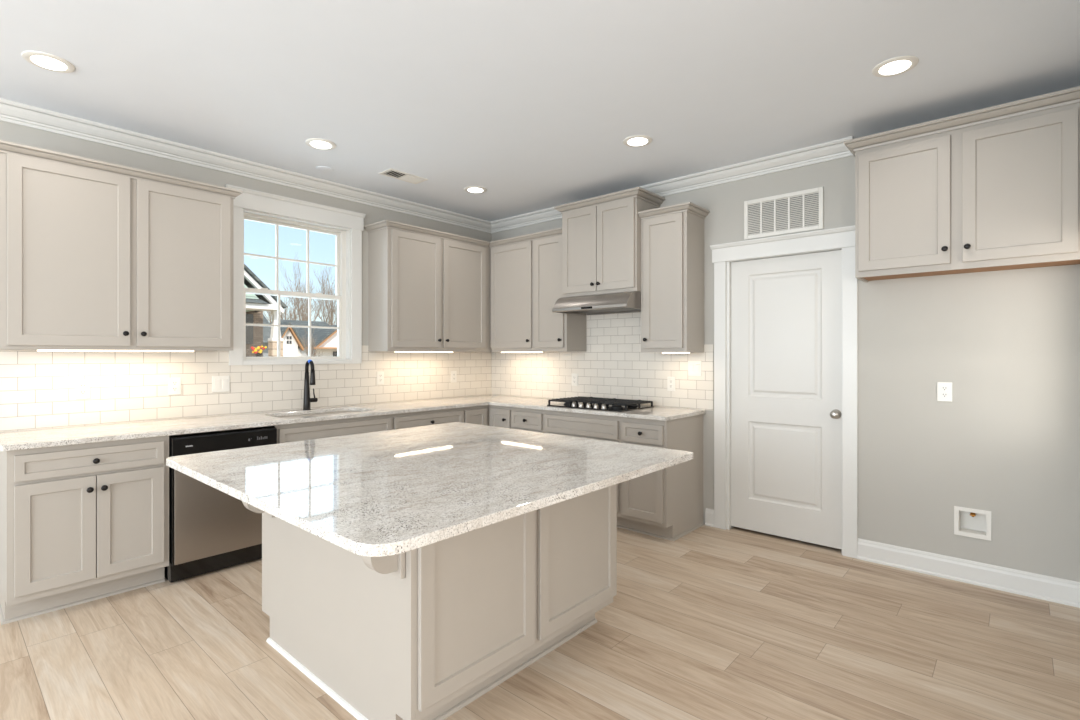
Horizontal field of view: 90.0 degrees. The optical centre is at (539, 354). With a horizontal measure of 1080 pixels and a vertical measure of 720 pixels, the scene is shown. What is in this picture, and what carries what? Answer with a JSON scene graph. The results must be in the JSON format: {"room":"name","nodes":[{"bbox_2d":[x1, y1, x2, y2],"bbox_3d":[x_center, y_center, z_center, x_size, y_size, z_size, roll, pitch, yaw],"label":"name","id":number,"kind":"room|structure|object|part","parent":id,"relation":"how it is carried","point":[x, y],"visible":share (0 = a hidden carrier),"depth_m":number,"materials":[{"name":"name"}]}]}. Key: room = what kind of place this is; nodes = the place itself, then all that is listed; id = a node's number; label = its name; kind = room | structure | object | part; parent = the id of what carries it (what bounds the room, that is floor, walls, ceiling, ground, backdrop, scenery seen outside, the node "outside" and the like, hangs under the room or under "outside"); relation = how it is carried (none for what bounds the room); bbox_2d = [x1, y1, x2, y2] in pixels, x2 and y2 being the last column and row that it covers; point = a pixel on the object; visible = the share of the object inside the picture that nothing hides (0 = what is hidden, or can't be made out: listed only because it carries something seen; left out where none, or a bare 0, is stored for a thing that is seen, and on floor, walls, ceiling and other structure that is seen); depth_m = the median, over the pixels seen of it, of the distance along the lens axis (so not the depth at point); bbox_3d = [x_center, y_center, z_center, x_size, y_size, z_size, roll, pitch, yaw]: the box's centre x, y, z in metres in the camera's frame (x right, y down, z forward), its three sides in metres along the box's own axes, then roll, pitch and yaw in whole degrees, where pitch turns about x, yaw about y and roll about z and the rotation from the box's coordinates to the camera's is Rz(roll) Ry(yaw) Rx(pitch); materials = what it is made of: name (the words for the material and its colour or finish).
{"room":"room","nodes":[
{"label":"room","id":0,"kind":"room"},
{"bbox_2d":[0,121,491,431],"bbox_3d":[-3.197,-0.038,3.045,0.150,2.787,8.130,0,0,42],"label":"wall","id":1,"kind":"structure","parent":0,"point":[10,132],"depth_m":3.91,"materials":[{"name":"paint"}]},
{"bbox_2d":[0,140,242,350],"bbox_3d":[-2.577,-0.575,3.362,0.356,1.096,1.235,0,0,42],"label":"upper cabinet","id":2,"kind":"object","parent":1,"relation":"attached to","point":[95,254],"visible":1,"depth_m":3.19,"materials":[{"name":"paint"}]},
{"bbox_3d":[-2.656,-0.558,3.067,0.020,1.018,0.531,0,0,42],"label":"door","id":3,"kind":"part","parent":2,"relation":"part of","materials":[{"name":"paint"}]},
{"bbox_2d":[36,349,194,351],"bbox_3d":[-2.577,-0.029,3.331,0.036,0.024,0.780,0,0,42],"label":"light bar","id":4,"kind":"object","parent":2,"relation":"attached to","point":[36,349],"visible":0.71,"depth_m":3.33,"materials":[{"name":"white plastic"}]},
{"bbox_2d":[37,350,193,351],"bbox_3d":[-2.577,-0.022,3.331,0.028,0.009,0.768,0,0,42],"label":"diffuser","id":5,"kind":"object","parent":4,"relation":"attached to","point":[37,350],"depth_m":3.33,"materials":[{"name":"white plastic"}]},
{"bbox_3d":[-2.579,-1.096,3.364,0.351,0.054,1.235,0,0,42],"label":"crown moulding","id":6,"kind":"part","parent":2,"relation":"part of","materials":[{"name":"paint"}]},
{"bbox_3d":[-2.285,-0.558,3.487,0.020,1.018,0.521,0,0,42],"label":"door","id":7,"kind":"part","parent":2,"relation":"part of","materials":[{"name":"paint"}]},
{"bbox_2d":[0,345,490,431],"bbox_3d":[-2.107,0.181,4.158,0.008,0.521,4.742,0,0,42],"label":"tiled wall","id":8,"kind":"structure","parent":1,"relation":"attached to","point":[37,388],"depth_m":3.78,"materials":[{"name":"white tile"}]},
{"bbox_2d":[168,378,180,394],"bbox_3d":[-2.502,0.218,3.699,0.009,0.117,0.072,0,0,42],"label":"wall outlet","id":9,"kind":"object","parent":8,"relation":"attached to","point":[174,384],"visible":1,"depth_m":3.69,"materials":[{"name":"white plastic"}]},
{"bbox_2d":[212,376,229,391],"bbox_3d":[-2.312,0.214,3.913,0.010,0.117,0.115,0,0,42],"label":"light switch","id":10,"kind":"object","parent":8,"relation":"attached to","point":[219,383],"visible":1,"depth_m":3.91,"materials":[{"name":"white plastic"}]},
{"bbox_2d":[377,371,383,384],"bbox_3d":[-1.445,0.214,4.893,0.009,0.117,0.072,0,0,42],"label":"wall outlet","id":11,"kind":"object","parent":8,"relation":"attached to","point":[380,375],"visible":1,"depth_m":4.89,"materials":[{"name":"white plastic"}]},
{"bbox_2d":[451,371,456,382],"bbox_3d":[-0.882,0.228,5.530,0.009,0.117,0.072,0,0,42],"label":"wall outlet","id":12,"kind":"object","parent":8,"relation":"attached to","point":[453,373],"visible":1,"depth_m":5.52,"materials":[{"name":"white plastic"}]},
{"bbox_2d":[244,213,345,358],"bbox_3d":[-2.009,-0.520,4.425,0.080,1.139,0.878,0,0,42],"label":"window","id":13,"kind":"structure","parent":1,"relation":"in","point":[340,236],"depth_m":4.50,"materials":[{"name":"white plastic"}]},
{"bbox_3d":[-2.027,-0.765,4.428,0.030,0.588,0.798,0,0,42],"label":"sash","id":14,"kind":"part","parent":13,"relation":"part of","materials":[{"name":"white plastic"}]},
{"bbox_3d":[-2.002,-0.236,4.405,0.030,0.547,0.798,0,0,42],"label":"sash","id":15,"kind":"part","parent":13,"relation":"part of","materials":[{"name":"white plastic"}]},
{"bbox_2d":[225,184,365,364],"bbox_3d":[-1.940,-0.577,4.366,0.104,1.314,1.111,0,0,42],"label":"trim","id":16,"kind":"structure","parent":1,"relation":"attached to","point":[256,202],"depth_m":4.32,"materials":[{"name":"paint"}]},
{"bbox_2d":[364,220,489,351],"bbox_3d":[-1.015,-0.582,5.128,0.356,1.109,1.245,0,0,42],"label":"upper cabinet","id":17,"kind":"object","parent":1,"relation":"attached to","point":[429,289],"visible":1,"depth_m":4.89,"materials":[{"name":"paint"}]},
{"bbox_3d":[-1.099,-0.570,4.827,0.020,1.014,0.521,0,0,42],"label":"door","id":18,"kind":"part","parent":17,"relation":"part of","materials":[{"name":"paint"}]},
{"bbox_2d":[395,351,452,352],"bbox_3d":[-1.070,-0.029,5.035,0.036,0.024,0.657,0,0,42],"label":"light bar","id":19,"kind":"object","parent":17,"relation":"attached to","point":[395,351],"visible":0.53,"depth_m":4.97,"materials":[{"name":"white plastic"}]},
{"bbox_2d":[395,352,452,352],"bbox_3d":[-1.070,-0.022,5.035,0.028,0.009,0.645,0,0,42],"label":"diffuser","id":20,"kind":"object","parent":19,"relation":"attached to","point":[395,352],"depth_m":5.01,"materials":[{"name":"white plastic"}]},
{"bbox_3d":[-1.032,-1.109,5.112,0.351,0.054,1.198,0,0,42],"label":"crown moulding","id":21,"kind":"part","parent":17,"relation":"part of","materials":[{"name":"paint"}]},
{"bbox_3d":[-0.727,-0.570,5.247,0.020,1.014,0.532,0,0,42],"label":"door","id":22,"kind":"part","parent":17,"relation":"part of","materials":[{"name":"paint"}]},
{"bbox_2d":[0,98,853,232],"bbox_3d":[-1.864,-1.381,1.779,3.525,0.100,8.000,0,0,42],"label":"trim","id":23,"kind":"structure","parent":1,"relation":"attached to","point":[13,112],"depth_m":3.97,"materials":[{"name":"paint"}]},
{"bbox_2d":[0,0,1079,221],"bbox_3d":[0.005,-1.487,0.892,7.800,0.128,9.450,0,0,42],"label":"ceiling","id":24,"kind":"structure","parent":0,"point":[533,104],"depth_m":2.80,"materials":[{"name":"paint"}]},
{"bbox_2d":[21,51,74,72],"bbox_3d":[-2.401,-1.426,2.640,0.196,0.010,0.196,0,0,42],"label":"recessed light","id":25,"kind":"object","parent":24,"relation":"in","point":[47,61],"visible":1,"depth_m":2.63,"materials":[{"name":"white plastic"}]},
{"bbox_2d":[305,138,335,149],"bbox_3d":[-1.489,-1.426,3.670,0.196,0.010,0.196,0,0,42],"label":"recessed light","id":26,"kind":"object","parent":24,"relation":"in","point":[323,144],"visible":1,"depth_m":3.66,"materials":[{"name":"white plastic"}]},
{"bbox_2d":[379,168,427,183],"bbox_3d":[-1.094,-1.426,4.335,0.170,0.009,0.350,0,0,42],"label":"ceiling vent","id":27,"kind":"object","parent":24,"relation":"in","point":[393,173],"visible":1,"depth_m":4.33,"materials":[{"name":"white plastic"}]},
{"bbox_2d":[464,186,486,192],"bbox_3d":[-0.559,-1.426,4.683,0.196,0.010,0.196,0,0,42],"label":"recessed light","id":28,"kind":"object","parent":24,"relation":"in","point":[471,189],"visible":1,"depth_m":4.65,"materials":[{"name":"white plastic"}]},
{"bbox_2d":[623,135,651,146],"bbox_3d":[0.653,-1.426,3.617,0.196,0.010,0.196,0,0,42],"label":"recessed light","id":29,"kind":"object","parent":24,"relation":"in","point":[635,140],"visible":1,"depth_m":3.60,"materials":[{"name":"white plastic"}]},
{"bbox_2d":[872,55,918,76],"bbox_3d":[1.762,-1.426,2.682,0.196,0.010,0.196,0,0,42],"label":"recessed light","id":30,"kind":"object","parent":24,"relation":"in","point":[898,65],"visible":1,"depth_m":2.67,"materials":[{"name":"white plastic"}]},
{"bbox_2d":[0,525,1079,719],"bbox_3d":[-0.035,1.406,0.961,7.650,0.100,9.200,0,0,42],"label":"floor","id":31,"kind":"structure","parent":0,"point":[707,623],"depth_m":2.46,"materials":[{"name":"brown wood"}]},
{"bbox_2d":[0,436,168,624],"bbox_3d":[-2.614,0.914,3.094,0.656,0.884,0.694,0,0,42],"label":"base cabinet","id":32,"kind":"object","parent":31,"relation":"on","point":[80,523],"visible":1,"depth_m":2.87,"materials":[{"name":"paint"}]},
{"bbox_3d":[-2.499,0.928,2.792,0.020,0.552,0.315,0,0,42],"label":"door","id":33,"kind":"part","parent":32,"relation":"part of","materials":[{"name":"paint"}]},
{"bbox_3d":[-2.664,1.348,3.138,0.523,0.015,0.694,0,0,42],"label":"toe moulding","id":34,"kind":"part","parent":32,"relation":"part of","materials":[{"name":"paint"}]},
{"bbox_3d":[-2.396,0.568,2.909,0.020,0.131,0.626,0,0,42],"label":"drawer","id":35,"kind":"part","parent":32,"relation":"part of","materials":[{"name":"paint"}]},
{"bbox_3d":[-2.394,0.720,2.872,0.032,0.030,0.030,0,0,42],"label":"knob","id":36,"kind":"part","parent":32,"relation":"part of","materials":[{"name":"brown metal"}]},
{"bbox_3d":[-2.376,0.570,2.891,0.032,0.030,0.030,0,0,42],"label":"knob","id":37,"kind":"part","parent":32,"relation":"part of","materials":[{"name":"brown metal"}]},
{"bbox_3d":[-2.354,0.720,2.917,0.032,0.030,0.030,0,0,42],"label":"knob","id":38,"kind":"part","parent":32,"relation":"part of","materials":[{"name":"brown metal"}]},
{"bbox_3d":[-2.290,0.928,3.028,0.020,0.552,0.307,0,0,42],"label":"door","id":39,"kind":"part","parent":32,"relation":"part of","materials":[{"name":"paint"}]},
{"bbox_2d":[0,395,704,451],"bbox_3d":[-0.889,0.456,3.666,2.468,0.030,3.864,0,0,42],"label":"countertop","id":40,"kind":"structure","parent":32,"relation":"on","point":[51,437],"depth_m":3.71,"materials":[{"name":"white stone"}]},
{"bbox_2d":[303,360,317,409],"bbox_3d":[-1.807,0.241,4.293,0.150,0.402,0.112,0,0,42],"label":"faucet","id":41,"kind":"object","parent":40,"relation":"on","point":[306,402],"visible":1,"depth_m":4.28,"materials":[{"name":"black metal"}]},
{"bbox_3d":[-1.824,0.329,4.341,0.035,0.111,0.062,0,0,42],"label":"handle","id":42,"kind":"part","parent":41,"relation":"part of","materials":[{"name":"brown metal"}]},
{"bbox_2d":[547,396,653,411],"bbox_3d":[0.506,0.413,4.582,0.756,0.056,0.510,0,0,42],"label":"gas cooktop","id":43,"kind":"object","parent":40,"relation":"in","point":[594,403],"visible":1,"depth_m":4.47,"materials":[{"name":"metal"}]},
{"bbox_3d":[0.506,0.436,4.582,0.756,0.010,0.510,0,0,42],"label":"glass","id":44,"kind":"part","parent":43,"relation":"part of","materials":[{"name":"black glass"}]},
{"bbox_3d":[0.616,0.421,4.337,0.104,0.020,0.104,0,0,42],"label":"burner","id":45,"kind":"part","parent":43,"relation":"part of","materials":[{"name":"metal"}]},
{"bbox_2d":[164,426,276,582],"bbox_3d":[-2.175,0.914,3.574,0.611,0.876,0.592,0,0,42],"label":"dishwasher","id":46,"kind":"object","parent":31,"relation":"on","point":[211,529],"visible":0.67,"depth_m":3.30,"materials":[{"name":"silver metal"}]},
{"bbox_3d":[-1.966,0.926,3.388,0.030,0.629,0.592,0,0,42],"label":"door panel","id":47,"kind":"part","parent":46,"relation":"part of","materials":[{"name":"silver metal"}]},
{"bbox_3d":[-1.962,0.545,3.385,0.040,0.122,0.592,0,0,42],"label":"control panel","id":48,"kind":"part","parent":46,"relation":"part of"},
{"bbox_2d":[274,411,391,443],"bbox_3d":[-1.686,0.914,4.144,0.656,0.884,0.899,0,0,42],"label":"base cabinet","id":49,"kind":"object","parent":31,"relation":"on","point":[286,433],"visible":0.08,"depth_m":3.94,"materials":[{"name":"paint"}]},
{"bbox_2d":[392,407,463,429],"bbox_3d":[-1.141,0.914,4.760,0.656,0.884,0.744,0,0,42],"label":"base cabinet","id":50,"kind":"object","parent":31,"relation":"on","point":[433,417],"visible":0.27,"depth_m":4.54,"materials":[{"name":"paint"}]},
{"bbox_2d":[242,484,616,719],"bbox_3d":[-0.572,0.914,2.555,1.244,0.884,1.476,0,0,42],"label":"kitchen island","id":51,"kind":"object","parent":31,"relation":"on","point":[425,632],"visible":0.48,"depth_m":2.13,"materials":[{"name":"paint"}]},
{"bbox_3d":[-0.895,1.348,2.207,1.050,0.015,0.014,0,0,42],"label":"shoe moulding","id":52,"kind":"part","parent":51,"relation":"part of","materials":[{"name":"paint"}]},
{"bbox_3d":[-0.883,0.914,2.218,1.223,0.884,0.018,0,0,42],"label":"panel","id":53,"kind":"part","parent":51,"relation":"part of","materials":[{"name":"paint"}]},
{"bbox_2d":[166,422,692,556],"bbox_3d":[-0.457,0.456,2.378,1.655,0.030,1.630,0,0,42],"label":"island countertop","id":54,"kind":"structure","parent":51,"relation":"on","point":[397,491],"depth_m":1.99,"materials":[{"name":"stone"}]},
{"bbox_3d":[-0.217,0.844,2.032,0.020,0.713,0.572,0,0,42],"label":"panel door","id":55,"kind":"part","parent":51,"relation":"part of","materials":[{"name":"paint"}]},
{"bbox_3d":[-0.104,1.348,2.300,0.014,0.015,1.175,0,0,42],"label":"toe moulding","id":56,"kind":"part","parent":51,"relation":"part of","materials":[{"name":"paint"}]},
{"bbox_3d":[0.185,0.844,2.486,0.020,0.713,0.576,0,0,42],"label":"panel door","id":57,"kind":"part","parent":51,"relation":"part of","materials":[{"name":"paint"}]},
{"bbox_2d":[464,405,510,428],"bbox_3d":[-0.500,0.914,5.301,0.900,0.884,0.914,0,0,42],"label":"base cabinet","id":58,"kind":"object","parent":31,"relation":"on","point":[488,415],"visible":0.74,"depth_m":4.97,"materials":[{"name":"paint"}]},
{"bbox_3d":[-0.590,0.854,4.950,0.020,0.700,0.258,0,0,42],"label":"door","id":59,"kind":"part","parent":58,"relation":"part of","materials":[{"name":"paint"}]},
{"bbox_3d":[-0.367,0.854,4.973,0.260,0.700,0.020,0,0,42],"label":"door","id":60,"kind":"part","parent":58,"relation":"part of","materials":[{"name":"paint"}]},
{"bbox_2d":[511,407,544,432],"bbox_3d":[0.072,0.914,4.967,0.399,0.884,0.656,0,0,42],"label":"base cabinet","id":61,"kind":"object","parent":31,"relation":"on","point":[525,419],"visible":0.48,"depth_m":4.74,"materials":[{"name":"paint"}]},
{"bbox_3d":[-0.117,0.579,4.752,0.360,0.143,0.020,0,0,42],"label":"drawer","id":62,"kind":"part","parent":61,"relation":"part of","materials":[{"name":"paint"}]},
{"bbox_2d":[544,410,626,528],"bbox_3d":[0.508,0.914,4.581,0.764,0.884,0.656,0,0,42],"label":"base cabinet","id":63,"kind":"object","parent":31,"relation":"on","point":[590,426],"visible":0.23,"depth_m":4.31,"materials":[{"name":"paint"}]},
{"bbox_3d":[0.459,0.935,4.242,0.367,0.538,0.020,0,0,42],"label":"door","id":64,"kind":"part","parent":63,"relation":"part of","materials":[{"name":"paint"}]},
{"bbox_2d":[620,414,704,540],"bbox_3d":[0.946,0.914,4.194,0.405,0.884,0.656,0,0,42],"label":"base cabinet","id":65,"kind":"object","parent":31,"relation":"on","point":[667,503],"visible":0.67,"depth_m":4.02,"materials":[{"name":"paint"}]},
{"bbox_3d":[0.752,0.581,3.982,0.345,0.140,0.020,0,0,42],"label":"drawer","id":66,"kind":"part","parent":65,"relation":"part of","materials":[{"name":"paint"}]},
{"bbox_3d":[0.752,0.938,3.982,0.345,0.545,0.020,0,0,42],"label":"door","id":67,"kind":"part","parent":65,"relation":"part of","materials":[{"name":"paint"}]},
{"bbox_3d":[0.990,1.348,4.243,0.405,0.015,0.523,0,0,42],"label":"toe moulding","id":68,"kind":"part","parent":65,"relation":"part of","materials":[{"name":"paint"}]},
{"bbox_2d":[492,106,1079,581],"bbox_3d":[1.282,-0.038,4.422,4.735,2.787,0.130,0,0,42],"label":"wall","id":69,"kind":"structure","parent":0,"point":[1006,444],"depth_m":3.25,"materials":[{"name":"paint"}]},
{"bbox_2d":[488,227,586,351],"bbox_3d":[-0.050,-0.582,5.275,0.996,1.109,0.356,0,0,42],"label":"upper cabinet","id":70,"kind":"object","parent":69,"relation":"attached to","point":[526,270],"visible":0.94,"depth_m":5.13,"materials":[{"name":"paint"}]},
{"bbox_3d":[-0.288,-0.570,5.303,0.556,1.014,0.020,0,0,42],"label":"door","id":71,"kind":"part","parent":70,"relation":"part of","materials":[{"name":"paint"}]},
{"bbox_2d":[501,352,542,352],"bbox_3d":[-0.187,-0.029,5.368,0.560,0.024,0.036,0,0,42],"label":"light bar","id":72,"kind":"object","parent":70,"relation":"attached to","point":[501,352],"visible":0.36,"depth_m":5.34,"materials":[{"name":"white plastic"}]},
{"bbox_3d":[-0.149,-1.109,5.163,0.996,0.054,0.046,0,0,42],"label":"crown moulding","id":73,"kind":"part","parent":70,"relation":"part of","materials":[{"name":"paint"}]},
{"bbox_3d":[0.081,-0.570,4.977,0.351,1.014,0.020,0,0,42],"label":"door","id":74,"kind":"part","parent":70,"relation":"part of","materials":[{"name":"paint"}]},
{"bbox_2d":[491,312,713,409],"bbox_3d":[0.415,-0.026,5.098,2.540,0.936,0.008,0,0,42],"label":"tiled wall","id":75,"kind":"structure","parent":69,"relation":"attached to","point":[613,365],"depth_m":4.89,"materials":[{"name":"white tile"}]},
{"bbox_2d":[572,373,577,385],"bbox_3d":[0.331,0.241,5.161,0.072,0.117,0.009,0,0,42],"label":"wall outlet","id":76,"kind":"object","parent":75,"relation":"attached to","point":[574,376],"visible":1,"depth_m":5.16,"materials":[{"name":"white plastic"}]},
{"bbox_2d":[667,377,674,390],"bbox_3d":[1.091,0.246,4.488,0.072,0.117,0.009,0,0,42],"label":"wall outlet","id":77,"kind":"object","parent":75,"relation":"attached to","point":[670,380],"visible":1,"depth_m":4.49,"materials":[{"name":"white plastic"}]},
{"bbox_2d":[688,361,701,375],"bbox_3d":[1.246,0.113,4.350,0.117,0.122,0.010,0,0,42],"label":"light switch","id":78,"kind":"object","parent":75,"relation":"attached to","point":[694,367],"visible":1,"depth_m":4.35,"materials":[{"name":"white plastic"}]},
{"bbox_2d":[554,187,664,297],"bbox_3d":[0.588,-0.910,4.669,0.867,0.807,0.418,0,0,42],"label":"upper cabinet","id":79,"kind":"object","parent":69,"relation":"attached to","point":[601,235],"visible":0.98,"depth_m":4.49,"materials":[{"name":"paint"}]},
{"bbox_3d":[0.340,-0.894,4.668,0.366,0.715,0.020,0,0,42],"label":"door","id":80,"kind":"part","parent":79,"relation":"part of","materials":[{"name":"paint"}]},
{"bbox_2d":[552,291,640,314],"bbox_3d":[0.554,-0.436,4.630,0.756,0.138,0.505,0,0,42],"label":"range hood","id":81,"kind":"object","parent":79,"relation":"attached to","point":[623,302],"visible":0.93,"depth_m":4.47,"materials":[{"name":"silver metal"}]},
{"bbox_3d":[0.588,-1.282,4.669,0.867,0.062,0.418,0,0,42],"label":"crown moulding","id":82,"kind":"part","parent":79,"relation":"part of","materials":[{"name":"paint"}]},
{"bbox_3d":[0.617,-0.894,4.423,0.361,0.715,0.020,0,0,42],"label":"door","id":83,"kind":"part","parent":79,"relation":"part of","materials":[{"name":"paint"}]},
{"bbox_2d":[638,202,709,351],"bbox_3d":[1.061,-0.577,4.292,0.445,1.119,0.356,0,0,42],"label":"upper cabinet","id":84,"kind":"object","parent":69,"relation":"attached to","point":[672,236],"visible":1,"depth_m":4.19,"materials":[{"name":"paint"}]},
{"bbox_3d":[0.955,-0.563,4.204,0.337,1.028,0.020,0,0,42],"label":"door","id":85,"kind":"part","parent":84,"relation":"part of","materials":[{"name":"paint"}]},
{"bbox_3d":[1.063,-1.109,4.294,0.445,0.054,0.351,0,0,42],"label":"crown moulding","id":86,"kind":"part","parent":84,"relation":"part of","materials":[{"name":"paint"}]},
{"bbox_2d":[662,352,689,353],"bbox_3d":[1.070,-0.019,4.256,0.240,0.024,0.036,0,0,42],"label":"light bar","id":87,"kind":"object","parent":84,"relation":"attached to","point":[662,352],"visible":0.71,"depth_m":4.24,"materials":[{"name":"white plastic"}]},
{"bbox_2d":[705,508,713,526],"bbox_3d":[1.343,1.290,4.267,0.074,0.132,0.022,0,0,42],"label":"baseboard","id":88,"kind":"structure","parent":69,"relation":"attached to","point":[709,513],"depth_m":4.27,"materials":[{"name":"paint"}]},
{"bbox_2d":[744,187,822,239],"bbox_3d":[1.752,-1.014,3.911,0.546,0.290,0.012,0,0,42],"label":"air vent","id":89,"kind":"object","parent":69,"relation":"in","point":[798,211],"visible":1,"depth_m":3.90,"materials":[{"name":"white plastic"}]},
{"bbox_2d":[710,225,857,558],"bbox_3d":[1.776,0.251,3.956,1.033,2.210,0.174,0,0,42],"label":"trim","id":90,"kind":"structure","parent":69,"relation":"attached to","point":[840,238],"depth_m":3.86,"materials":[{"name":"paint"}]},
{"bbox_2d":[731,250,841,548],"bbox_3d":[1.763,0.309,3.927,0.775,2.046,0.104,0,0,42],"label":"door","id":91,"kind":"structure","parent":69,"relation":"in","point":[786,311],"depth_m":3.92,"materials":[{"name":"paint"}]},
{"bbox_3d":[2.012,0.410,3.683,0.066,0.066,0.069,0,0,42],"label":"knob","id":92,"kind":"part","parent":91,"relation":"part of","materials":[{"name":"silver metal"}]},
{"bbox_2d":[937,382,951,401],"bbox_3d":[2.462,0.228,3.285,0.074,0.117,0.009,0,0,42],"label":"wall outlet","id":93,"kind":"object","parent":69,"relation":"attached to","point":[944,389],"visible":1,"depth_m":3.28,"materials":[{"name":"white plastic"}]},
{"bbox_2d":[844,86,1079,282],"bbox_3d":[2.395,-0.895,3.111,1.075,0.842,0.358,0,0,42],"label":"upper cabinet","id":94,"kind":"object","parent":69,"relation":"attached to","point":[1001,193],"visible":1,"depth_m":2.96,"materials":[{"name":"paint"}]},
{"bbox_3d":[2.126,-0.868,3.168,0.450,0.717,0.020,0,0,42],"label":"door","id":95,"kind":"part","parent":94,"relation":"part of","materials":[{"name":"paint"}]},
{"bbox_3d":[2.395,-1.285,3.111,1.075,0.062,0.358,0,0,42],"label":"crown moulding","id":96,"kind":"part","parent":94,"relation":"part of","materials":[{"name":"paint"}]},
{"bbox_3d":[2.334,-0.589,2.949,0.030,0.030,0.032,0,0,42],"label":"knob","id":97,"kind":"part","parent":94,"relation":"part of","materials":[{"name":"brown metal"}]},
{"bbox_3d":[2.438,-0.487,3.120,0.988,0.003,0.284,0,0,42],"label":"panel","id":98,"kind":"part","parent":94,"relation":"part of","materials":[{"name":"brown wood"}]},
{"bbox_3d":[2.504,-0.868,2.833,0.454,0.717,0.020,0,0,42],"label":"door","id":99,"kind":"part","parent":94,"relation":"part of","materials":[{"name":"paint"}]},
{"bbox_2d":[857,538,1079,607],"bbox_3d":[1.790,1.290,2.417,1.072,0.132,2.200,0,0,42],"label":"baseboard","id":100,"kind":"structure","parent":69,"relation":"attached to","point":[1043,587],"depth_m":3.18,"materials":[{"name":"paint"}]},
{"bbox_2d":[954,506,990,540],"bbox_3d":[2.591,0.999,3.233,0.172,0.170,0.095,0,0,42],"label":"box","id":101,"kind":"object","parent":69,"relation":"attached to","point":[969,522],"visible":0.98,"depth_m":3.24,"materials":[{"name":"white plastic"}]},
{"label":"outside","id":102,"kind":"structure","parent":0,"visible":0},
{"bbox_3d":[-35.752,2.106,57.136,119.400,0.300,150.000,0,0,42],"label":"ground","id":103,"kind":"structure","parent":102,"visible":0},
{"bbox_2d":[244,264,287,356],"bbox_3d":[-10.803,-1.258,12.521,7.900,6.428,7.236,0,0,42],"label":"house","id":104,"kind":"structure","parent":103,"relation":"on","point":[256,304],"depth_m":12.70,"materials":[{"name":"white"}]},
{"bbox_2d":[251,346,266,356],"bbox_3d":[-6.333,-0.072,12.145,0.221,0.263,0.302,0,0,42],"label":"flower pot","id":105,"kind":"object","parent":104,"relation":"on","point":[257,353],"visible":0.97,"depth_m":12.09,"materials":[{"name":"metal"}]},
{"bbox_2d":[263,314,270,356],"bbox_3d":[-15.383,-0.244,26.433,5.800,4.400,3.016,0,0,42],"label":"house","id":106,"kind":"structure","parent":103,"relation":"on","point":[266,329],"depth_m":25.64,"materials":[{"name":"white"}]},
{"bbox_2d":[264,301,298,322],"bbox_3d":[-28.004,-2.151,58.047,4.217,8.221,4.228,0,0,-6],"label":"bare tree","id":107,"kind":"object","parent":103,"relation":"on","point":[284,301],"visible":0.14,"depth_m":58.34,"materials":[{"name":"grey plant"}]},
{"bbox_2d":[266,284,307,320],"bbox_3d":[-23.026,-2.279,48.152,4.001,8.503,3.753,0,0,7],"label":"bare tree","id":108,"kind":"object","parent":103,"relation":"on","point":[269,313],"visible":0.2,"depth_m":48.38,"materials":[{"name":"grey plant"}]},
{"bbox_2d":[280,255,324,320],"bbox_3d":[-19.932,-3.232,44.905,3.925,10.393,3.957,0,0,11],"label":"bare tree","id":109,"kind":"object","parent":103,"relation":"on","point":[299,288],"visible":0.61,"depth_m":44.51,"materials":[{"name":"grey plant"}]},
{"bbox_2d":[270,320,336,356],"bbox_3d":[-16.816,-0.217,35.831,12.600,4.345,6.835,0,0,42],"label":"farmhouse","id":110,"kind":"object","parent":103,"relation":"on","point":[292,346],"visible":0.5,"depth_m":32.59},
{"bbox_3d":[-12.865,-0.946,31.791,1.230,1.484,5.921,0,0,42],"label":"wood trim","id":111,"kind":"part","parent":110,"relation":"part of","materials":[{"name":"brown wood"}]},
{"bbox_2d":[293,280,322,320],"bbox_3d":[-23.997,-3.116,55.755,3.455,10.157,5.301,0,0,-26],"label":"bare tree","id":112,"kind":"object","parent":103,"relation":"on","point":[304,306],"visible":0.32,"depth_m":55.27,"materials":[{"name":"grey plant"}]},
{"bbox_2d":[299,328,322,356],"bbox_3d":[-10.595,0.244,25.075,1.104,3.442,1.613,0,0,-22],"label":"bare tree","id":113,"kind":"object","parent":103,"relation":"on","point":[304,342],"visible":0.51,"depth_m":24.92,"materials":[{"name":"grey plant"}]},
{"bbox_2d":[310,263,336,324],"bbox_3d":[-19.574,-3.669,52.168,5.230,11.260,4.421,0,0,-16],"label":"bare tree","id":114,"kind":"object","parent":103,"relation":"on","point":[325,284],"visible":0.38,"depth_m":52.13,"materials":[{"name":"grey plant"}]},
{"bbox_2d":[311,267,336,324],"bbox_3d":[-18.973,-2.973,48.842,3.522,9.892,4.169,0,0,12],"label":"bare tree","id":115,"kind":"object","parent":103,"relation":"on","point":[332,310],"visible":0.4,"depth_m":48.54,"materials":[{"name":"grey plant"}]}
]}

